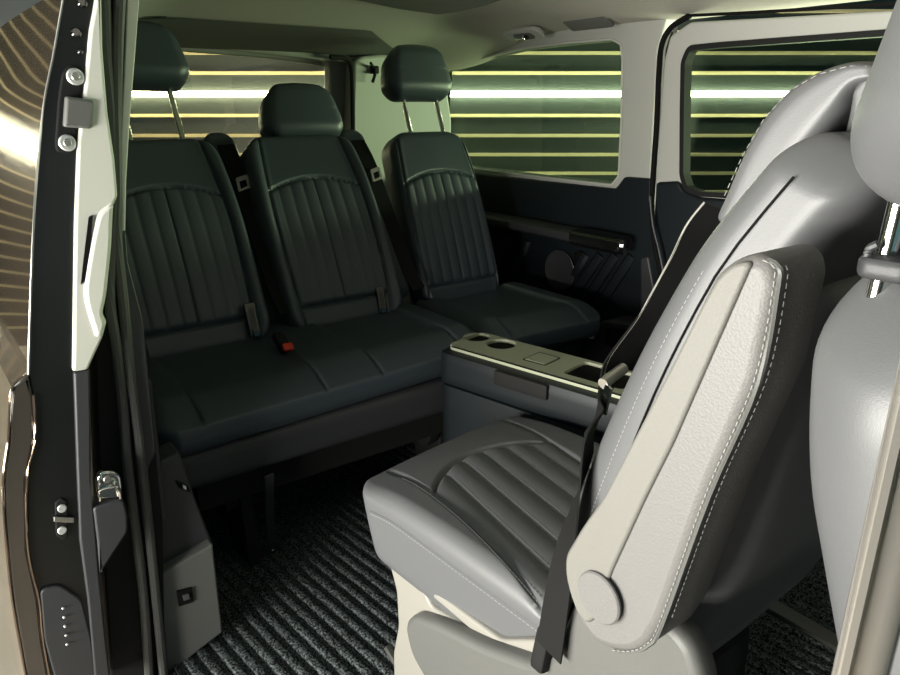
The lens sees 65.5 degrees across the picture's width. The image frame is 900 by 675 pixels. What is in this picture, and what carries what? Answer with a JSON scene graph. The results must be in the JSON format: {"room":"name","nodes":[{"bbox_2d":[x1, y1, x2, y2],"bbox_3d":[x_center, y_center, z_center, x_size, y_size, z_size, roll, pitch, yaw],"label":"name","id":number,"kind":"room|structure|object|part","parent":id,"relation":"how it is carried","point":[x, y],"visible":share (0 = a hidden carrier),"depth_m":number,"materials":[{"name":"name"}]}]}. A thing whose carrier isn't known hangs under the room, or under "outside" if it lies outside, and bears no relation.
{"room":"vehicle interior","nodes":[
{"label":"vehicle interior","id":0,"kind":"room"},
{"bbox_2d":[0,604,17,674],"bbox_3d":[-0.893,0.775,2.844,10.500,0.070,13.000,-13,23,-35],"label":"floor","id":1,"kind":"structure","parent":0,"point":[7,664],"depth_m":2.15,"materials":[{"name":"concrete"}]},
{"bbox_2d":[0,0,93,496],"bbox_3d":[-0.957,-0.125,1.718,0.040,1.350,1.180,-13,23,-35],"label":"wall","id":2,"kind":"structure","parent":0,"point":[9,9],"depth_m":1.39,"materials":[{"name":"black plastic"}]},
{"bbox_2d":[0,0,126,674],"bbox_3d":[-0.965,-0.035,1.548,0.285,1.222,1.274,-13,23,-35],"label":"door","id":3,"kind":"structure","parent":2,"relation":"in","point":[58,187],"depth_m":1.07,"materials":[{"name":"brown paint"}]},
{"bbox_3d":[-0.537,-0.321,0.986,0.050,0.118,0.012,-13,23,-35],"label":"buffer plate","id":4,"kind":"part","parent":3,"relation":"part of","materials":[{"name":"silver metal"}]},
{"bbox_3d":[-0.601,0.332,1.170,0.076,0.593,0.050,-13,23,-35],"label":"trim","id":5,"kind":"part","parent":3,"relation":"part of","materials":[{"name":"grey plastic"}]},
{"bbox_3d":[-0.544,-0.222,1.037,0.118,0.542,0.060,-13,23,-35],"label":"trim","id":6,"kind":"part","parent":3,"relation":"part of","materials":[{"name":"grey plastic"}]},
{"bbox_3d":[-0.536,-0.105,1.068,0.059,0.200,0.050,-13,23,-35],"label":"pull handle","id":7,"kind":"part","parent":3,"relation":"part of","materials":[{"name":"grey plastic"}]},
{"bbox_3d":[-0.561,0.241,1.151,0.038,0.055,0.012,-13,23,-35],"label":"latch plate","id":8,"kind":"part","parent":3,"relation":"part of","materials":[{"name":"silver metal"}]},
{"bbox_2d":[89,0,221,674],"bbox_3d":[-0.556,0.149,1.238,0.234,1.415,0.108,-13,23,-35],"label":"trim","id":9,"kind":"structure","parent":2,"relation":"attached to","point":[159,591],"depth_m":1.24,"materials":[{"name":"black plastic"}]},
{"bbox_3d":[-0.498,-0.351,1.078,0.083,0.364,0.030,-13,23,-35],"label":"pillar trim","id":10,"kind":"part","parent":9,"relation":"part of","materials":[{"name":"grey plastic"}]},
{"bbox_3d":[-0.527,0.030,1.179,0.031,0.416,0.020,-13,23,-35],"label":"pillar trim","id":11,"kind":"part","parent":9,"relation":"part of","materials":[{"name":"grey plastic"}]},
{"bbox_2d":[175,480,190,492],"bbox_3d":[-0.501,0.280,1.314,0.023,0.032,0.006,-13,23,-35],"label":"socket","id":12,"kind":"object","parent":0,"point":[181,486],"depth_m":1.31,"materials":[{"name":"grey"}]},
{"bbox_2d":[176,587,193,606],"bbox_3d":[-0.511,0.498,1.348,0.028,0.036,0.008,-13,23,-35],"label":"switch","id":13,"kind":"object","parent":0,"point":[184,595],"depth_m":1.34,"materials":[{"name":"black plastic"}]},
{"bbox_2d":[138,16,412,303],"bbox_3d":[-0.564,-0.404,2.506,1.590,1.320,0.451,-13,23,-35],"label":"tailgate","id":14,"kind":"structure","parent":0,"point":[309,45],"depth_m":2.29,"materials":[{"name":"grey plastic"}]},
{"bbox_3d":[-0.606,-0.930,2.231,1.379,0.105,0.350,-13,23,-35],"label":"header panel","id":15,"kind":"part","parent":14,"relation":"part of","materials":[{"name":"grey plastic"}]},
{"bbox_2d":[329,54,354,129],"bbox_3d":[-0.391,-0.774,2.610,0.096,0.521,0.018,-13,23,-35],"label":"trim","id":16,"kind":"structure","parent":14,"relation":"attached to","point":[331,56],"depth_m":2.57,"materials":[{"name":"black rubber"}]},
{"bbox_3d":[-0.671,-0.449,2.643,1.590,1.320,0.050,-13,23,-35],"label":"tailgate trim","id":17,"kind":"part","parent":14,"relation":"part of","materials":[{"name":"grey plastic"}]},
{"bbox_2d":[369,62,378,82],"bbox_3d":[-0.280,-0.981,2.594,0.033,0.074,0.056,-1,18,-2],"label":"coat hook","id":18,"kind":"object","parent":14,"relation":"attached to","point":[374,70],"visible":1,"depth_m":2.58,"materials":[{"name":"black plastic"}]},
{"bbox_3d":[-0.282,-0.966,2.590,0.021,0.047,0.028,0,18,1],"label":"arm","id":19,"kind":"part","parent":18,"relation":"part of","materials":[{"name":"black rubber"}]},
{"bbox_2d":[344,55,450,198],"bbox_3d":[-0.207,-0.756,2.800,0.486,0.691,0.070,-13,23,-35],"label":"trim","id":20,"kind":"structure","parent":14,"relation":"attached to","point":[378,119],"depth_m":2.68,"materials":[{"name":"grey plastic"}]},
{"bbox_2d":[138,0,865,69],"bbox_3d":[0.296,-0.630,1.232,1.610,0.215,3.200,-13,23,-35],"label":"ceiling","id":21,"kind":"structure","parent":0,"point":[463,38],"depth_m":2.04,"materials":[{"name":"beige fabric"}]},
{"bbox_2d":[358,0,499,13],"bbox_3d":[-0.059,-0.828,1.645,0.473,0.030,0.832,-5,19,-15],"label":"trim","id":22,"kind":"structure","parent":21,"relation":"attached to","point":[425,6],"depth_m":1.85,"materials":[{"name":"grey plastic"}]},
{"bbox_2d":[503,26,545,41],"bbox_3d":[0.245,-1.003,2.318,0.057,0.040,0.176,-13,23,-35],"label":"ceiling vent","id":23,"kind":"object","parent":21,"relation":"attached to","point":[530,32],"visible":1,"depth_m":2.29,"materials":[{"name":"grey plastic"}]},
{"bbox_2d":[563,17,613,30],"bbox_3d":[0.419,-0.954,2.124,0.052,0.033,0.170,-13,23,-35],"label":"ceiling vent","id":24,"kind":"object","parent":21,"relation":"in","point":[597,22],"visible":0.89,"depth_m":2.11,"materials":[{"name":"grey plastic"}]},
{"bbox_2d":[172,442,835,674],"bbox_3d":[0.242,0.589,1.636,1.580,0.067,3.100,-13,23,-35],"label":"floor","id":25,"kind":"structure","parent":0,"point":[324,602],"depth_m":1.55,"materials":[{"name":"black carpet"}]},
{"bbox_2d":[122,20,474,565],"bbox_3d":[-0.461,-0.193,1.884,0.919,1.251,0.873,-13,23,-35],"label":"bench","id":26,"kind":"object","parent":25,"relation":"on","point":[283,343],"visible":0.86,"depth_m":1.81,"materials":[{"name":"grey leather"}]},
{"bbox_3d":[-0.858,-0.583,1.845,0.015,0.204,0.118,-13,22,-34],"label":"headrest post","id":27,"kind":"part","parent":26,"relation":"part of","materials":[{"name":"silver metal"}]},
{"bbox_3d":[-0.750,-0.608,1.921,0.015,0.204,0.118,-14,23,-36],"label":"headrest post","id":28,"kind":"part","parent":26,"relation":"part of","materials":[{"name":"silver metal"}]},
{"bbox_3d":[-0.722,-0.224,1.829,0.376,0.556,0.365,-13,23,-35],"label":"backrest","id":29,"kind":"part","parent":26,"relation":"part of","materials":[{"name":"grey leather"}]},
{"bbox_3d":[-0.533,0.382,1.680,0.065,0.288,0.197,-13,23,-35],"label":"leg","id":30,"kind":"part","parent":26,"relation":"part of","materials":[{"name":"black metal"}]},
{"bbox_3d":[-0.418,0.412,1.631,0.024,0.259,0.105,-7,20,-20],"label":"release lever","id":31,"kind":"part","parent":26,"relation":"part of","materials":[{"name":"grey plastic"}]},
{"bbox_2d":[146,300,474,456],"bbox_3d":[-0.371,0.059,1.815,0.890,0.110,0.533,-13,23,-35],"label":"cushion","id":32,"kind":"object","parent":26,"relation":"on","point":[213,395],"depth_m":1.66,"materials":[{"name":"grey leather"}]},
{"bbox_3d":[-0.387,-0.303,2.066,0.376,0.556,0.365,-13,23,-35],"label":"backrest","id":33,"kind":"part","parent":26,"relation":"part of","materials":[{"name":"grey leather"}]},
{"bbox_3d":[-0.080,0.275,2.000,0.065,0.288,0.197,-13,23,-35],"label":"leg","id":34,"kind":"part","parent":26,"relation":"part of","materials":[{"name":"black metal"}]},
{"bbox_2d":[381,44,599,356],"bbox_3d":[0.087,-0.312,2.287,0.450,1.229,0.764,-13,23,-35],"label":"seat","id":35,"kind":"object","parent":25,"relation":"on","point":[436,200],"visible":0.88,"depth_m":2.27,"materials":[{"name":"grey leather"}]},
{"bbox_3d":[-0.143,-0.733,2.332,0.015,0.172,0.081,-12,22,-33],"label":"headrest post","id":36,"kind":"part","parent":35,"relation":"part of","materials":[{"name":"silver metal"}]},
{"bbox_3d":[-0.036,-0.758,2.408,0.015,0.172,0.081,-14,23,-36],"label":"headrest post","id":37,"kind":"part","parent":35,"relation":"part of","materials":[{"name":"silver metal"}]},
{"bbox_3d":[-0.036,-0.390,2.352,0.320,0.574,0.306,-13,23,-35],"label":"backrest","id":38,"kind":"part","parent":35,"relation":"part of","materials":[{"name":"grey leather"}]},
{"bbox_2d":[416,282,599,347],"bbox_3d":[0.179,-0.067,2.238,0.450,0.110,0.456,-13,23,-35],"label":"cushion","id":39,"kind":"object","parent":35,"relation":"on","point":[516,311],"depth_m":2.15,"materials":[{"name":"grey leather"}]},
{"bbox_3d":[0.178,0.092,2.301,0.400,0.240,0.320,-13,23,-35],"label":"seat","id":40,"kind":"part","parent":35,"relation":"part of","materials":[{"name":"black rubber"}]},
{"bbox_2d":[441,333,631,443],"bbox_3d":[0.244,0.293,1.659,0.609,0.490,0.177,16,24,39],"label":"console","id":41,"kind":"object","parent":25,"relation":"on","point":[487,378],"visible":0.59,"depth_m":1.61,"materials":[{"name":"black plastic"}]},
{"bbox_3d":[0.159,0.105,1.563,0.146,0.036,0.016,16,24,39],"label":"grip handle","id":42,"kind":"part","parent":41,"relation":"part of","materials":[{"name":"plastic"}]},
{"bbox_3d":[0.213,0.050,1.623,0.056,0.004,0.058,16,24,39],"label":"push lid","id":43,"kind":"part","parent":41,"relation":"part of","materials":[{"name":"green plastic"}]},
{"bbox_2d":[363,61,887,674],"bbox_3d":[0.194,0.196,1.077,0.565,1.120,0.840,-13,23,-35],"label":"seat","id":44,"kind":"object","parent":25,"relation":"on","point":[513,545],"visible":0.94,"depth_m":0.67,"materials":[{"name":"grey leather"}]},
{"bbox_3d":[-0.107,0.628,1.365,0.016,0.016,0.070,-9,21,-26],"label":"rail lever","id":45,"kind":"part","parent":44,"relation":"part of","materials":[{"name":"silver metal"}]},
{"bbox_3d":[0.029,0.541,1.130,0.030,0.432,0.423,-13,23,-35],"label":"trim","id":46,"kind":"part","parent":44,"relation":"part of","materials":[{"name":"grey plastic"}]},
{"bbox_2d":[363,416,599,636],"bbox_3d":[0.162,0.335,1.247,0.478,0.168,0.614,-13,23,-35],"label":"cushion","id":47,"kind":"object","parent":44,"relation":"on","point":[469,526],"depth_m":1.16,"materials":[{"name":"grey leather"}]},
{"bbox_3d":[0.199,0.113,0.626,0.075,0.413,0.180,-13,23,-35],"label":"armrest","id":48,"kind":"part","parent":44,"relation":"part of","materials":[{"name":"grey leather"}]},
{"bbox_3d":[0.380,0.093,0.843,0.444,0.666,0.313,-13,23,-35],"label":"backrest","id":49,"kind":"part","parent":44,"relation":"part of","materials":[{"name":"grey leather"}]},
{"bbox_2d":[764,601,837,650],"bbox_3d":[0.908,0.676,1.268,0.038,0.016,1.100,-13,23,-35],"label":"trim","id":50,"kind":"structure","parent":25,"relation":"on","point":[778,609],"depth_m":1.47,"materials":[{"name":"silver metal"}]},
{"bbox_2d":[809,0,899,674],"bbox_3d":[0.591,0.347,0.366,0.518,1.181,0.764,-13,23,-35],"label":"seat","id":51,"kind":"object","parent":25,"relation":"on","point":[857,353],"visible":0.8,"depth_m":0.40,"materials":[{"name":"grey leather"}]},
{"bbox_3d":[0.458,0.238,0.525,0.458,0.649,0.288,-13,23,-35],"label":"backrest","id":52,"kind":"part","parent":51,"relation":"part of","materials":[{"name":"grey leather"}]},
{"bbox_3d":[0.252,-0.062,0.399,0.012,0.096,0.016,-13,23,-35],"label":"headrest post","id":53,"kind":"part","parent":51,"relation":"part of","materials":[{"name":"silver metal"}]},
{"bbox_2d":[831,359,899,674],"bbox_3d":[0.162,0.405,0.365,0.028,1.300,0.012,-3,19,-10],"label":"pillar","id":54,"kind":"structure","parent":25,"relation":"on","point":[869,637],"depth_m":0.26,"materials":[{"name":"grey plastic"}]},
{"bbox_2d":[129,0,896,191],"bbox_3d":[-2.250,-2.167,4.046,13.500,4.750,0.072,0,18,0],"label":"windows","id":55,"kind":"structure","parent":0,"point":[575,137],"depth_m":4.27,"materials":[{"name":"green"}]},
{"bbox_2d":[132,91,788,96],"bbox_3d":[-2.250,-1.463,4.203,13.300,0.031,0.032,0,18,0],"label":"tube","id":56,"kind":"object","parent":55,"relation":"attached to","point":[134,93],"visible":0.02,"depth_m":4.19,"materials":[{"name":"white"}]},
{"bbox_2d":[447,19,677,370],"bbox_3d":[0.281,-0.433,2.578,0.182,1.330,1.334,-13,23,-35],"label":"wall","id":57,"kind":"structure","parent":0,"point":[591,244],"depth_m":2.31,"materials":[{"name":"grey plastic"}]},
{"bbox_2d":[473,38,623,185],"bbox_3d":[0.238,-0.834,2.592,0.046,0.448,1.066,-13,23,-35],"label":"window","id":58,"kind":"structure","parent":57,"relation":"in","point":[603,39],"depth_m":2.29,"materials":[{"name":"clear glass"}]},
{"bbox_3d":[0.284,-0.803,2.550,0.050,0.610,1.194,-13,23,-35],"label":"trim","id":59,"kind":"part","parent":57,"relation":"part of","materials":[{"name":"grey plastic"}]},
{"bbox_3d":[0.319,-0.216,2.679,0.060,0.854,1.256,-13,23,-35],"label":"panel","id":60,"kind":"part","parent":57,"relation":"part of","materials":[{"name":"black plastic"}]},
{"bbox_3d":[0.640,-0.115,2.228,0.040,0.288,0.082,-13,23,-35],"label":"door post","id":61,"kind":"part","parent":57,"relation":"part of","materials":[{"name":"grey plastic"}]},
{"bbox_2d":[649,2,895,277],"bbox_3d":[1.171,-0.054,1.478,0.052,1.306,1.876,-13,23,-35],"label":"door","id":62,"kind":"structure","parent":57,"relation":"in","point":[673,206],"depth_m":1.98,"materials":[{"name":"grey plastic"}]},
{"bbox_3d":[1.183,0.155,1.533,0.050,0.836,1.839,-13,23,-35],"label":"panel","id":63,"kind":"part","parent":62,"relation":"part of","materials":[{"name":"black plastic"}]},
{"bbox_3d":[1.176,-0.040,1.474,0.022,1.282,1.858,-13,23,-35],"label":"panel","id":64,"kind":"part","parent":62,"relation":"part of","materials":[{"name":"grey plastic"}]},
{"bbox_2d":[679,29,885,198],"bbox_3d":[0.946,-0.507,1.651,0.042,0.415,0.953,-13,23,-35],"label":"window","id":65,"kind":"structure","parent":62,"relation":"attached to","point":[690,52],"depth_m":1.95,"materials":[{"name":"clear glass"}]}
]}

